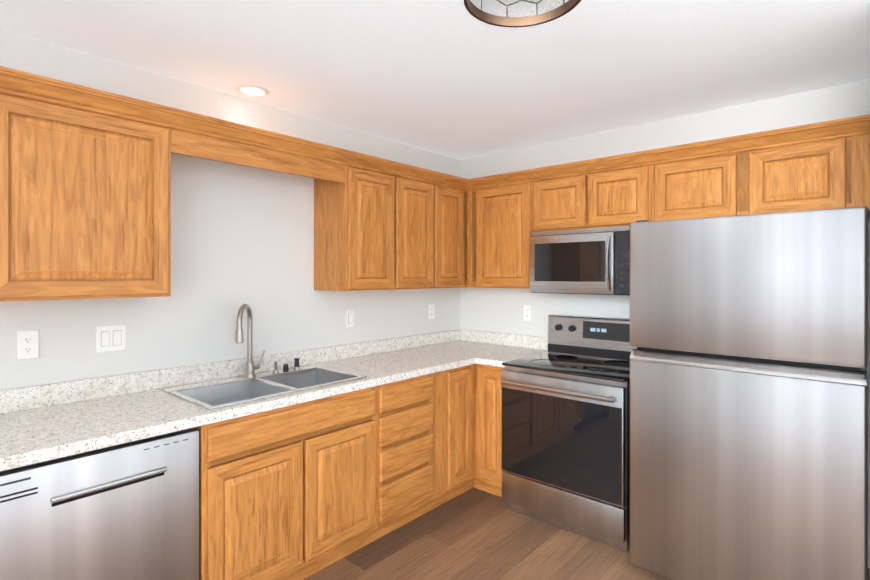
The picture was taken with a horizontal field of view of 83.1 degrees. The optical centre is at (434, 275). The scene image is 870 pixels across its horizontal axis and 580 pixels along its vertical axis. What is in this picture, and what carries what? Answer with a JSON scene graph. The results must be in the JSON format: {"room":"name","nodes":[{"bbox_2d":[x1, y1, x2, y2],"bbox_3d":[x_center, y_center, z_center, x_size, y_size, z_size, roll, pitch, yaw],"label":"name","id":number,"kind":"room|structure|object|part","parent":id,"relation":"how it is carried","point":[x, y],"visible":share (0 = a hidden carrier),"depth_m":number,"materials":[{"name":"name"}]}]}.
{"room":"kitchen","nodes":[
{"label":"kitchen","id":0,"kind":"room"},
{"bbox_2d":[0,29,459,389],"bbox_3d":[-1.669,0.240,2.088,0.100,2.440,5.800,0,0,41],"label":"wall","id":1,"kind":"structure","parent":0,"point":[240,235],"depth_m":2.61,"materials":[{"name":"paint"}]},
{"bbox_2d":[16,330,38,359],"bbox_3d":[-1.665,0.283,2.007,0.007,0.118,0.072,0,0,41],"label":"electrical outlet","id":2,"kind":"object","parent":1,"relation":"attached to","point":[27,344],"visible":1,"depth_m":2.00,"materials":[{"name":"white plastic"}]},
{"bbox_2d":[0,66,175,301],"bbox_3d":[-1.466,-0.313,1.968,0.358,0.807,0.674,0,0,41],"label":"upper cabinet","id":3,"kind":"object","parent":1,"relation":"attached to","point":[85,192],"visible":1,"depth_m":1.88,"materials":[{"name":"brown wood"}]},
{"bbox_2d":[96,324,125,352],"bbox_3d":[-1.470,0.284,2.229,0.008,0.118,0.118,0,0,41],"label":"light switch","id":4,"kind":"object","parent":1,"relation":"attached to","point":[110,338],"visible":1,"depth_m":2.23,"materials":[{"name":"white plastic"}]},
{"bbox_2d":[171,109,350,182],"bbox_3d":[-0.931,-0.628,2.578,0.358,0.177,0.948,0,0,41],"label":"valance","id":5,"kind":"object","parent":1,"relation":"attached to","point":[196,135],"visible":0.85,"depth_m":2.41,"materials":[{"name":"brown wood"}]},
{"bbox_2d":[346,309,353,327],"bbox_3d":[-0.564,0.284,3.264,0.008,0.118,0.072,0,0,41],"label":"light switch","id":6,"kind":"object","parent":1,"relation":"attached to","point":[349,317],"visible":1,"depth_m":3.26,"materials":[{"name":"white plastic"}]},
{"bbox_2d":[314,155,397,290],"bbox_3d":[-0.501,-0.290,3.097,0.321,0.759,0.398,0,0,41],"label":"upper cabinet","id":7,"kind":"object","parent":1,"relation":"attached to","point":[382,224],"depth_m":2.97,"materials":[{"name":"brown wood"}]},
{"bbox_2d":[398,167,437,288],"bbox_3d":[-0.246,-0.291,3.388,0.321,0.759,0.378,0,0,41],"label":"upper cabinet","id":8,"kind":"object","parent":1,"relation":"attached to","point":[417,194],"depth_m":3.29,"materials":[{"name":"brown wood"}]},
{"bbox_2d":[428,304,434,318],"bbox_3d":[-0.027,0.283,3.877,0.007,0.118,0.072,0,0,41],"label":"electrical outlet","id":9,"kind":"object","parent":1,"relation":"attached to","point":[431,311],"visible":1,"depth_m":3.87,"materials":[{"name":"white plastic"}]},
{"bbox_2d":[438,179,465,287],"bbox_3d":[-0.012,-0.291,3.655,0.321,0.759,0.332,0,0,41],"label":"upper cabinet","id":10,"kind":"object","parent":1,"relation":"attached to","point":[451,195],"depth_m":3.56,"materials":[{"name":"brown wood"}]},
{"bbox_2d":[0,0,869,159],"bbox_3d":[0.324,-1.028,0.341,5.400,0.100,5.800,0,0,41],"label":"ceiling","id":11,"kind":"structure","parent":0,"point":[455,79],"depth_m":2.18,"materials":[{"name":"white paint"}]},
{"bbox_2d":[235,84,269,96],"bbox_3d":[-0.966,-0.977,2.601,0.176,0.006,0.176,0,0,41],"label":"recessed light","id":12,"kind":"object","parent":11,"relation":"in","point":[252,90],"visible":1,"depth_m":2.59,"materials":[{"name":"white plastic"}]},
{"bbox_2d":[464,0,580,27],"bbox_3d":[0.259,-0.896,1.435,0.350,0.164,0.350,0,0,41],"label":"flush-mount ceiling light","id":13,"kind":"object","parent":11,"relation":"attached to","point":[514,13],"visible":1,"depth_m":1.58,"materials":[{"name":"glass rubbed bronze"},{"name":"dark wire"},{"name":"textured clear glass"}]},
{"bbox_2d":[303,487,869,579],"bbox_3d":[0.324,1.512,0.343,5.400,0.100,5.800,0,0,41],"label":"floor","id":14,"kind":"structure","parent":0,"point":[473,533],"depth_m":2.59,"materials":[{"name":"wood"}]},
{"bbox_2d":[0,428,198,579],"bbox_3d":[-1.352,1.028,1.881,0.612,0.866,0.638,0,0,41],"label":"dishwasher","id":15,"kind":"object","parent":14,"relation":"on","point":[128,511],"visible":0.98,"depth_m":1.70,"materials":[{"name":"silver metal"}]},
{"bbox_2d":[192,422,219,579],"bbox_3d":[-1.356,1.026,1.891,0.626,0.870,0.715,0,0,41],"label":"base cabinet","id":16,"kind":"object","parent":14,"relation":"on","point":[209,435],"depth_m":1.95,"materials":[{"name":"brown wood"}]},
{"bbox_2d":[0,329,547,471],"bbox_3d":[-0.481,0.521,2.705,0.869,0.134,3.099,0,0,41],"label":"countertop","id":17,"kind":"structure","parent":16,"relation":"on","point":[44,423],"depth_m":2.19,"materials":[{"name":"stone"}]},
{"bbox_2d":[235,304,264,377],"bbox_3d":[-0.965,0.341,2.565,0.161,0.394,0.222,0,0,41],"label":"faucet","id":18,"kind":"object","parent":17,"relation":"on","point":[250,367],"visible":1,"depth_m":2.59,"materials":[{"name":"silver metal"}]},
{"bbox_2d":[162,364,366,409],"bbox_3d":[-0.829,0.614,2.475,0.505,0.222,0.840,0,0,41],"label":"sink","id":19,"kind":"object","parent":17,"relation":"in","point":[210,395],"depth_m":2.50,"materials":[{"name":"silver metal"}]},
{"bbox_2d":[272,361,278,372],"bbox_3d":[-0.879,0.503,2.714,0.072,0.069,0.054,0,0,41],"label":"soap dispenser","id":20,"kind":"object","parent":19,"relation":"on","point":[275,370],"visible":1,"depth_m":2.72,"materials":[{"name":"silver metal"}]},
{"bbox_3d":[-0.846,0.520,2.783,0.032,0.035,0.032,0,0,41],"label":"air gap cap","id":21,"kind":"part","parent":19,"relation":"part of","materials":[{"name":"silver metal"}]},
{"bbox_2d":[293,358,299,368],"bbox_3d":[-0.797,0.507,2.833,0.040,0.060,0.040,0,0,41],"label":"sprayer","id":22,"kind":"object","parent":19,"relation":"on","point":[296,365],"visible":1,"depth_m":2.82,"materials":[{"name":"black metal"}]},
{"bbox_2d":[220,384,387,579],"bbox_3d":[-0.827,1.025,2.494,0.626,0.870,0.960,0,0,41],"label":"base cabinet","id":23,"kind":"object","parent":14,"relation":"on","point":[301,491],"depth_m":2.28,"materials":[{"name":"brown wood"}]},
{"bbox_2d":[388,371,443,532],"bbox_3d":[-0.384,1.025,3.000,0.626,0.870,0.527,0,0,41],"label":"base cabinet","id":24,"kind":"object","parent":14,"relation":"on","point":[415,405],"depth_m":2.84,"materials":[{"name":"brown wood"}]},
{"bbox_2d":[444,364,474,502],"bbox_3d":[-0.105,1.025,3.319,0.626,0.870,0.463,0,0,41],"label":"base cabinet","id":25,"kind":"object","parent":14,"relation":"on","point":[459,383],"depth_m":3.15,"materials":[{"name":"brown wood"}]},
{"bbox_2d":[474,364,504,496],"bbox_3d":[0.539,1.024,3.456,0.316,0.870,0.626,0,0,41],"label":"base cabinet","id":26,"kind":"object","parent":14,"relation":"on","point":[488,474],"visible":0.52,"depth_m":3.22,"materials":[{"name":"brown wood"}]},
{"bbox_2d":[500,315,636,551],"bbox_3d":[0.904,0.872,3.044,0.762,1.176,0.746,0,0,41],"label":"range","id":27,"kind":"object","parent":14,"relation":"on","point":[565,431],"visible":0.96,"depth_m":2.82,"materials":[{"name":"silver metal"}]},
{"bbox_2d":[630,207,867,579],"bbox_3d":[1.552,0.593,2.430,0.884,1.734,0.800,0,0,41],"label":"refrigerator","id":28,"kind":"object","parent":14,"relation":"on","point":[748,405],"visible":1,"depth_m":2.08,"materials":[{"name":"silver metal"}]},
{"bbox_2d":[460,79,869,567],"bbox_3d":[2.240,0.240,2.452,5.300,2.440,0.100,0,0,41],"label":"wall","id":29,"kind":"structure","parent":0,"point":[498,310],"depth_m":3.29,"materials":[{"name":"paint"}]},
{"bbox_2d":[466,183,467,286],"bbox_3d":[0.216,-0.291,3.915,0.321,0.759,0.359,0,0,41],"label":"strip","id":30,"kind":"object","parent":29,"relation":"attached to","point":[466,183],"depth_m":3.73,"materials":[{"name":"brown wood"}]},
{"bbox_2d":[467,170,532,288],"bbox_3d":[0.536,-0.314,3.636,0.564,0.807,0.358,0,0,41],"label":"upper cabinet","id":31,"kind":"object","parent":29,"relation":"attached to","point":[499,220],"visible":0.85,"depth_m":3.51,"materials":[{"name":"brown wood"}]},
{"bbox_2d":[523,305,531,320],"bbox_3d":[0.702,0.283,3.725,0.072,0.118,0.007,0,0,41],"label":"electrical outlet","id":32,"kind":"object","parent":29,"relation":"attached to","point":[527,312],"visible":1,"depth_m":3.72,"materials":[{"name":"white plastic"}]},
{"bbox_2d":[528,150,650,231],"bbox_3d":[1.041,-0.506,3.194,0.778,0.422,0.358,0,0,41],"label":"upper cabinet","id":33,"kind":"object","parent":29,"relation":"attached to","point":[611,191],"visible":0.85,"depth_m":3.05,"materials":[{"name":"brown wood"}]},
{"bbox_2d":[530,225,629,294],"bbox_3d":[1.027,-0.089,3.147,0.750,0.407,0.446,0,0,41],"label":"microwave","id":34,"kind":"object","parent":33,"relation":"attached to","point":[596,261],"visible":0.81,"depth_m":3.02,"materials":[{"name":"silver metal"}]},
{"bbox_2d":[648,114,869,220],"bbox_3d":[1.696,-0.506,2.620,0.964,0.422,0.358,0,0,41],"label":"upper cabinet","id":35,"kind":"object","parent":29,"relation":"attached to","point":[820,165],"visible":0.85,"depth_m":2.46,"materials":[{"name":"brown wood"}]}
]}

